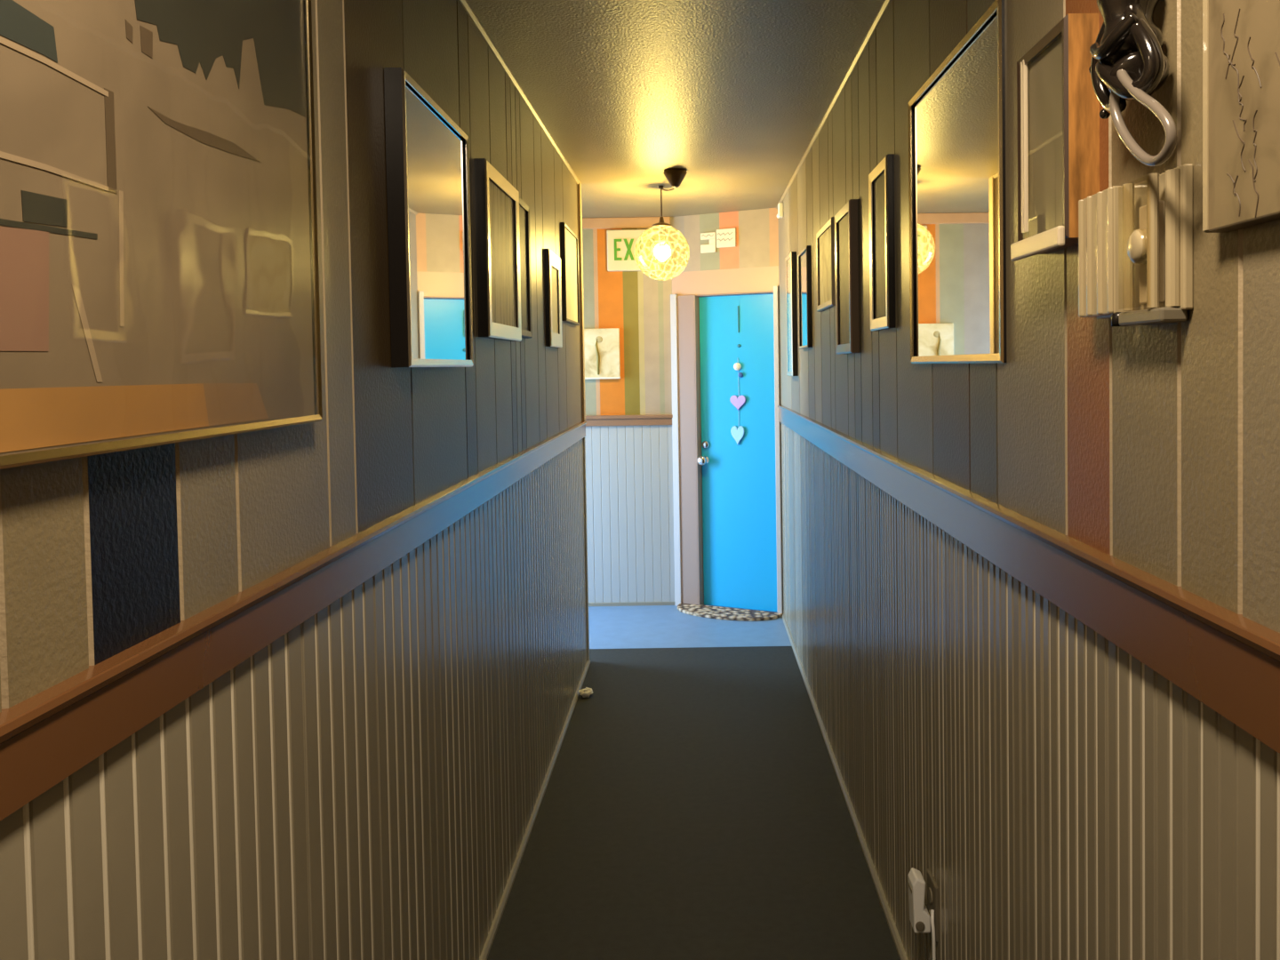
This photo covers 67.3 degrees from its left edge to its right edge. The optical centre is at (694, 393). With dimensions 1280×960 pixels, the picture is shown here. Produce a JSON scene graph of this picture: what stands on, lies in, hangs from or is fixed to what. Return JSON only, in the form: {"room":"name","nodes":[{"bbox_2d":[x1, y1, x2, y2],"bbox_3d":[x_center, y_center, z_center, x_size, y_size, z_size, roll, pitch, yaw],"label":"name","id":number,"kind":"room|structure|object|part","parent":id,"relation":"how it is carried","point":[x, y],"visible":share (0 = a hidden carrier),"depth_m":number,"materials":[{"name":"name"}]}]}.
{"room":"hallway","nodes":[
{"label":"hallway","id":0,"kind":"room"},
{"bbox_2d":[0,0,587,959],"bbox_3d":[-0.606,0.264,1.208,0.100,2.400,7.200,-1,2,0],"label":"wall","id":1,"kind":"structure","parent":0,"point":[366,783],"depth_m":1.51,"materials":[{"name":"grey paint"}]},
{"bbox_2d":[0,0,322,469],"bbox_3d":[-0.553,-0.375,0.828,0.026,0.862,1.078,-1,2,0],"label":"framed print","id":2,"kind":"object","parent":1,"relation":"attached to","point":[159,277],"visible":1,"depth_m":0.97,"materials":[{"name":"grey glass"}]},
{"bbox_2d":[0,420,586,821],"bbox_3d":[-0.551,0.281,1.209,0.029,0.080,7.200,-1,2,0],"label":"trim","id":3,"kind":"structure","parent":1,"relation":"attached to","point":[45,738],"depth_m":1.04,"materials":[{"name":"brown wood"}]},
{"bbox_2d":[384,67,473,367],"bbox_3d":[-0.547,-0.330,2.023,0.036,0.548,0.520,-1,2,0],"label":"framed mirror","id":4,"kind":"object","parent":1,"relation":"attached to","point":[428,155],"visible":1,"depth_m":1.92,"materials":[{"name":"black paint"}]},
{"bbox_2d":[405,82,468,359],"bbox_3d":[-0.540,-0.330,2.023,0.004,0.518,0.490,-1,2,0],"label":"mirror glass","id":5,"kind":"object","parent":4,"relation":"attached to","point":[436,149],"depth_m":1.99,"materials":[{"name":"silver"}]},
{"bbox_2d":[473,158,521,341],"bbox_3d":[-0.551,-0.384,2.718,0.031,0.461,0.463,-1,2,0],"label":"framed picture","id":6,"kind":"object","parent":1,"relation":"attached to","point":[497,213],"visible":1,"depth_m":2.64,"materials":[{"name":"black paint"}]},
{"bbox_2d":[458,0,581,183],"bbox_3d":[-0.571,-0.932,1.173,0.017,0.015,7.200,-1,2,0],"label":"trim","id":7,"kind":"structure","parent":1,"relation":"attached to","point":[464,3],"depth_m":2.98,"materials":[{"name":"beige wood"}]},
{"bbox_2d":[519,197,532,338],"bbox_3d":[-0.557,-0.403,3.114,0.018,0.442,0.214,-1,2,0],"label":"framed picture","id":8,"kind":"object","parent":1,"relation":"attached to","point":[524,214],"visible":0.61,"depth_m":3.16,"materials":[{"name":"brown wood"}]},
{"bbox_2d":[479,659,590,959],"bbox_3d":[-0.533,1.454,1.243,0.020,0.016,7.200,-1,2,0],"label":"baseboard","id":9,"kind":"structure","parent":1,"relation":"attached to","point":[492,933],"depth_m":3.04,"materials":[{"name":"beige wood"}]},
{"bbox_2d":[544,248,562,348],"bbox_3d":[-0.556,-0.366,3.788,0.020,0.369,0.314,-1,2,0],"label":"framed picture","id":10,"kind":"object","parent":1,"relation":"attached to","point":[553,288],"visible":1,"depth_m":3.75,"materials":[{"name":"black paint"}]},
{"bbox_2d":[560,222,579,325],"bbox_3d":[-0.559,-0.525,4.327,0.019,0.419,0.482,-1,2,0],"label":"framed picture","id":11,"kind":"object","parent":1,"relation":"attached to","point":[569,240],"visible":1,"depth_m":4.29,"materials":[{"name":"brown wood"}]},
{"bbox_2d":[577,182,589,660],"bbox_3d":[-0.603,0.158,4.790,0.114,2.400,0.057,-1,2,0],"label":"trim","id":12,"kind":"structure","parent":1,"relation":"attached to","point":[580,211],"depth_m":4.76,"materials":[{"name":"beige paint"}]},
{"bbox_2d":[582,216,675,602],"bbox_3d":[-1.213,0.132,5.986,2.170,2.400,0.100,-1,2,0],"label":"wall","id":13,"kind":"structure","parent":0,"point":[629,468],"depth_m":5.94,"materials":[{"name":"paint"}]},
{"bbox_2d":[584,328,620,379],"bbox_3d":[-0.576,-0.243,5.907,0.234,0.310,0.042,-1,2,0],"label":"print","id":14,"kind":"object","parent":13,"relation":"attached to","point":[601,346],"visible":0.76,"depth_m":5.89,"materials":[{"name":"beige paper"}]},
{"bbox_2d":[582,216,670,229],"bbox_3d":[-1.234,-1.034,5.896,2.165,0.065,0.030,-1,2,0],"label":"trim","id":15,"kind":"structure","parent":13,"relation":"attached to","point":[631,222],"depth_m":5.88,"materials":[{"name":"pink paint"}]},
{"bbox_2d":[585,414,672,426],"bbox_3d":[-1.215,0.179,5.928,2.165,0.066,0.038,-1,2,0],"label":"trim","id":16,"kind":"structure","parent":13,"relation":"attached to","point":[646,420],"depth_m":5.92,"materials":[{"name":"brown wood"}]},
{"bbox_2d":[588,601,675,606],"bbox_3d":[-1.197,1.322,5.970,2.165,0.020,0.022,-1,2,0],"label":"baseboard","id":17,"kind":"structure","parent":13,"relation":"attached to","point":[636,603],"depth_m":5.96,"materials":[{"name":"beige wood"}]},
{"bbox_2d":[606,229,662,271],"bbox_3d":[-0.369,-0.876,5.882,0.334,0.250,0.049,-1,2,0],"label":"exit sign","id":18,"kind":"object","parent":13,"relation":"attached to","point":[628,250],"visible":0.89,"depth_m":5.86,"materials":[{"name":"beige plastic"}]},
{"bbox_2d":[670,294,681,606],"bbox_3d":[-0.112,0.354,5.921,0.042,1.925,0.028,0,2,25],"label":"door frame","id":19,"kind":"structure","parent":13,"relation":"attached to","point":[673,297],"depth_m":5.91,"materials":[{"name":"grey wood"}]},
{"bbox_2d":[466,0,883,217],"bbox_3d":[-0.714,-1.008,1.986,3.604,0.100,9.030,-1,2,0],"label":"ceiling","id":20,"kind":"structure","parent":0,"point":[733,95],"depth_m":3.11,"materials":[{"name":"white paint"}]},
{"bbox_2d":[652,168,687,261],"bbox_3d":[-0.167,-0.809,4.731,0.280,0.478,0.575,-1,2,0],"label":"pendant lamp","id":21,"kind":"object","parent":20,"relation":"hanging from","point":[675,176],"visible":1,"depth_m":4.85,"materials":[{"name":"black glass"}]},
{"bbox_3d":[-0.165,-0.710,4.881,0.060,0.080,0.060,-1,2,0],"label":"bulb","id":22,"kind":"part","parent":21,"relation":"part of","materials":[{"name":"white glass"}]},
{"bbox_3d":[-0.130,-0.967,4.685,0.010,0.144,0.392,-1,2,-12],"label":"cord","id":23,"kind":"part","parent":21,"relation":"part of","materials":[{"name":"brown metal"}]},
{"bbox_2d":[487,604,900,959],"bbox_3d":[-0.625,1.480,2.010,3.504,0.081,8.930,-1,2,0],"label":"floor","id":24,"kind":"structure","parent":0,"point":[693,806],"depth_m":3.14,"materials":[{"name":"grey carpet"}]},
{"bbox_2d":[578,687,592,697],"bbox_3d":[-0.491,1.351,4.341,0.065,0.036,0.073,-1,2,0],"label":"paper scrap","id":25,"kind":"object","parent":24,"relation":"on","point":[585,692],"visible":1,"depth_m":4.32,"materials":[{"name":"white paper"}]},
{"bbox_2d":[677,602,782,621],"bbox_3d":[0.171,1.309,5.710,0.669,0.018,0.210,0,2,25],"label":"door mat","id":26,"kind":"object","parent":24,"relation":"on","point":[717,612],"visible":1,"depth_m":5.68,"materials":[{"name":"fabric"}]},
{"bbox_2d":[671,208,783,592],"bbox_3d":[0.228,0.114,5.823,0.781,2.400,0.100,0,2,25],"label":"wall","id":27,"kind":"structure","parent":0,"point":[751,266],"depth_m":5.75,"materials":[{"name":"paint"}]},
{"bbox_2d":[700,227,735,253],"bbox_3d":[0.141,-0.916,5.760,0.230,0.135,0.019,0,2,25],"label":"wall plaque","id":28,"kind":"object","parent":27,"relation":"attached to","point":[724,237],"visible":1,"depth_m":5.75,"materials":[{"name":"beige paper"}]},
{"bbox_3d":[0.083,-0.909,5.789,0.100,0.120,0.016,0,2,25],"label":"panel","id":29,"kind":"part","parent":28,"relation":"part of","materials":[{"name":"beige paper"}]},
{"bbox_3d":[0.189,-0.929,5.739,0.125,0.110,0.016,0,2,25],"label":"panel","id":30,"kind":"part","parent":28,"relation":"part of","materials":[{"name":"beige"}]},
{"bbox_2d":[677,285,783,613],"bbox_3d":[0.220,0.342,5.804,0.657,1.945,0.108,0,2,25],"label":"door","id":31,"kind":"structure","parent":27,"relation":"attached to","point":[731,492],"depth_m":5.82,"materials":[{"name":"blue wood"}]},
{"bbox_3d":[0.052,0.410,5.864,0.060,0.060,0.066,0,2,25],"label":"knob","id":32,"kind":"part","parent":31,"relation":"part of","materials":[{"name":"silver metal"}]},
{"bbox_2d":[729,362,745,445],"bbox_3d":[0.260,0.048,5.774,0.100,0.528,0.030,0,2,22],"label":"garland","id":33,"kind":"object","parent":31,"relation":"hanging from","point":[737,434],"visible":1,"depth_m":5.77,"materials":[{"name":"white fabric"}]},
{"bbox_3d":[0.490,0.343,5.641,0.029,1.945,0.020,0,2,25],"label":"casing","id":34,"kind":"part","parent":31,"relation":"part of","materials":[{"name":"grey wood"}]},
{"bbox_2d":[778,0,1279,959],"bbox_3d":[0.557,0.233,1.648,0.101,2.400,8.080,-1,2,0],"label":"wall","id":35,"kind":"structure","parent":0,"point":[1061,796],"depth_m":1.42,"materials":[{"name":"grey paint"}]},
{"bbox_2d":[776,202,783,218],"bbox_3d":[0.470,-1.008,5.303,0.036,0.084,0.050,-1,2,0],"label":"sensor","id":36,"kind":"object","parent":35,"relation":"attached to","point":[780,215],"visible":1,"depth_m":5.28,"materials":[{"name":"white plastic"}]},
{"bbox_2d":[785,251,798,375],"bbox_3d":[0.483,-0.389,4.790,0.029,0.603,0.254,-1,2,0],"label":"framed picture","id":37,"kind":"object","parent":35,"relation":"attached to","point":[791,292],"visible":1,"depth_m":4.67,"materials":[{"name":"black paint"}]},
{"bbox_3d":[0.472,-0.389,4.790,0.002,0.564,0.215,-1,2,0],"label":"glass pane","id":38,"kind":"part","parent":37,"relation":"part of","materials":[{"name":"glass"}]},
{"bbox_2d":[797,245,812,348],"bbox_3d":[0.487,-0.418,4.262,0.020,0.433,0.344,-1,2,0],"label":"framed mirror","id":39,"kind":"object","parent":35,"relation":"attached to","point":[804,258],"visible":1,"depth_m":4.23,"materials":[{"name":"black paint"}]},
{"bbox_2d":[800,249,807,345],"bbox_3d":[0.488,-0.418,4.262,0.004,0.415,0.326,-1,2,0],"label":"mirror glass","id":40,"kind":"object","parent":39,"relation":"attached to","point":[804,253],"depth_m":4.29,"materials":[{"name":"white"}]},
{"bbox_2d":[816,216,835,311],"bbox_3d":[0.490,-0.473,3.596,0.014,0.310,0.417,-1,2,0],"label":"framed picture","id":41,"kind":"object","parent":35,"relation":"attached to","point":[825,243],"visible":0.94,"depth_m":3.58,"materials":[{"name":"beige wood"}]},
{"bbox_2d":[776,0,891,209],"bbox_3d":[0.485,-0.961,1.588,0.017,0.015,8.030,-1,2,0],"label":"trim","id":42,"kind":"structure","parent":35,"relation":"attached to","point":[885,3],"depth_m":3.10,"materials":[{"name":"beige wood"}]},
{"bbox_2d":[781,613,907,959],"bbox_3d":[0.522,1.425,1.658,0.020,0.016,8.030,-1,2,0],"label":"baseboard","id":43,"kind":"structure","parent":35,"relation":"attached to","point":[897,940],"depth_m":3.09,"materials":[{"name":"beige wood"}]},
{"bbox_2d":[834,199,859,353],"bbox_3d":[0.485,-0.361,3.076,0.026,0.466,0.310,-1,2,0],"label":"framed picture","id":44,"kind":"object","parent":35,"relation":"attached to","point":[846,253],"visible":1,"depth_m":3.02,"materials":[{"name":"brown wood"}]},
{"bbox_2d":[868,153,895,331],"bbox_3d":[0.488,-0.382,2.511,0.020,0.430,0.243,-1,2,0],"label":"framed picture","id":45,"kind":"object","parent":35,"relation":"attached to","point":[881,190],"visible":1,"depth_m":2.49,"materials":[{"name":"black paint"}]},
{"bbox_2d":[907,867,935,959],"bbox_3d":[0.494,1.256,1.386,0.047,0.370,1.495,-1,2,0],"label":"plug","id":46,"kind":"object","parent":35,"relation":"attached to","point":[921,921],"visible":1,"depth_m":2.08,"materials":[{"name":"white plastic"}]},
{"bbox_3d":[0.479,1.286,1.355,0.038,0.313,1.433,-1,2,2],"label":"cord","id":47,"kind":"part","parent":46,"relation":"part of","materials":[{"name":"white plastic"}]},
{"bbox_2d":[927,868,938,942],"bbox_3d":[0.519,1.115,2.094,0.013,0.120,0.080,-1,2,0],"label":"wall outlet","id":48,"kind":"object","parent":35,"relation":"attached to","point":[932,884],"visible":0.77,"depth_m":2.07,"materials":[{"name":"brown"}]},
{"bbox_2d":[928,887,932,916],"bbox_3d":[0.514,1.120,2.094,0.003,0.082,0.032,-1,2,0],"label":"socket","id":49,"kind":"object","parent":48,"relation":"attached to","point":[930,889],"depth_m":2.09,"materials":[{"name":"beige paint"}]},
{"bbox_2d":[907,0,1007,363],"bbox_3d":[0.493,-0.352,1.853,0.014,0.589,0.627,-1,2,-1],"label":"framed mirror","id":50,"kind":"object","parent":35,"relation":"attached to","point":[956,118],"visible":1,"depth_m":1.78,"materials":[{"name":"black paint"}]},
{"bbox_2d":[777,404,1279,753],"bbox_3d":[0.503,0.233,1.623,0.029,0.099,8.030,-1,2,0],"label":"trim","id":51,"kind":"structure","parent":35,"relation":"attached to","point":[1227,660],"depth_m":1.14,"materials":[{"name":"brown wood"}]},
{"bbox_2d":[1010,13,1099,261],"bbox_3d":[0.473,-0.327,1.273,0.052,0.284,0.179,-1,2,0],"label":"shadow box","id":52,"kind":"object","parent":35,"relation":"attached to","point":[1058,105],"visible":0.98,"depth_m":1.23,"materials":[{"name":"orange wood"}]},
{"bbox_2d":[1026,36,1062,238],"bbox_3d":[0.468,-0.332,1.272,0.004,0.244,0.149,-1,2,0],"label":"picture","id":53,"kind":"object","parent":52,"relation":"attached to","point":[1044,73],"depth_m":1.28},
{"bbox_2d":[1088,0,1177,166],"bbox_3d":[0.472,-0.373,0.997,0.091,0.296,0.193,-1,2,0],"label":"wall hanging","id":54,"kind":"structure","parent":35,"relation":"hanging from","point":[1128,62],"depth_m":0.99,"materials":[{"name":"black leather"}]},
{"bbox_2d":[1078,163,1192,327],"bbox_3d":[0.483,-0.154,1.070,0.038,0.158,0.212,-1,2,0],"label":"thermostat cover","id":55,"kind":"object","parent":35,"relation":"attached to","point":[1135,242],"visible":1,"depth_m":1.04,"materials":[{"name":"beige plastic"}]},
{"bbox_3d":[0.479,-0.163,1.127,0.024,0.144,0.092,-1,2,0],"label":"ribbed panel","id":56,"kind":"part","parent":55,"relation":"part of","materials":[{"name":"beige plastic"}]},
{"bbox_3d":[0.475,-0.156,1.018,0.022,0.038,0.038,-1,2,0],"label":"knob","id":57,"kind":"part","parent":55,"relation":"part of","materials":[{"name":"beige plastic"}]},
{"bbox_3d":[0.488,-0.149,1.024,0.008,0.106,0.044,-1,2,0],"label":"recess panel","id":58,"kind":"part","parent":55,"relation":"part of","materials":[{"name":"beige wood"}]},
{"bbox_3d":[0.487,-0.082,1.023,0.028,0.015,0.100,-1,2,0],"label":"rail","id":59,"kind":"part","parent":55,"relation":"part of","materials":[{"name":"brown plastic"}]},
{"bbox_2d":[1202,0,1279,232],"bbox_3d":[0.487,-0.463,0.543,0.024,0.643,0.713,-1,2,0],"label":"print","id":60,"kind":"object","parent":35,"relation":"attached to","point":[1241,38],"visible":1,"depth_m":0.85,"materials":[{"name":"beige paper"}]}
]}

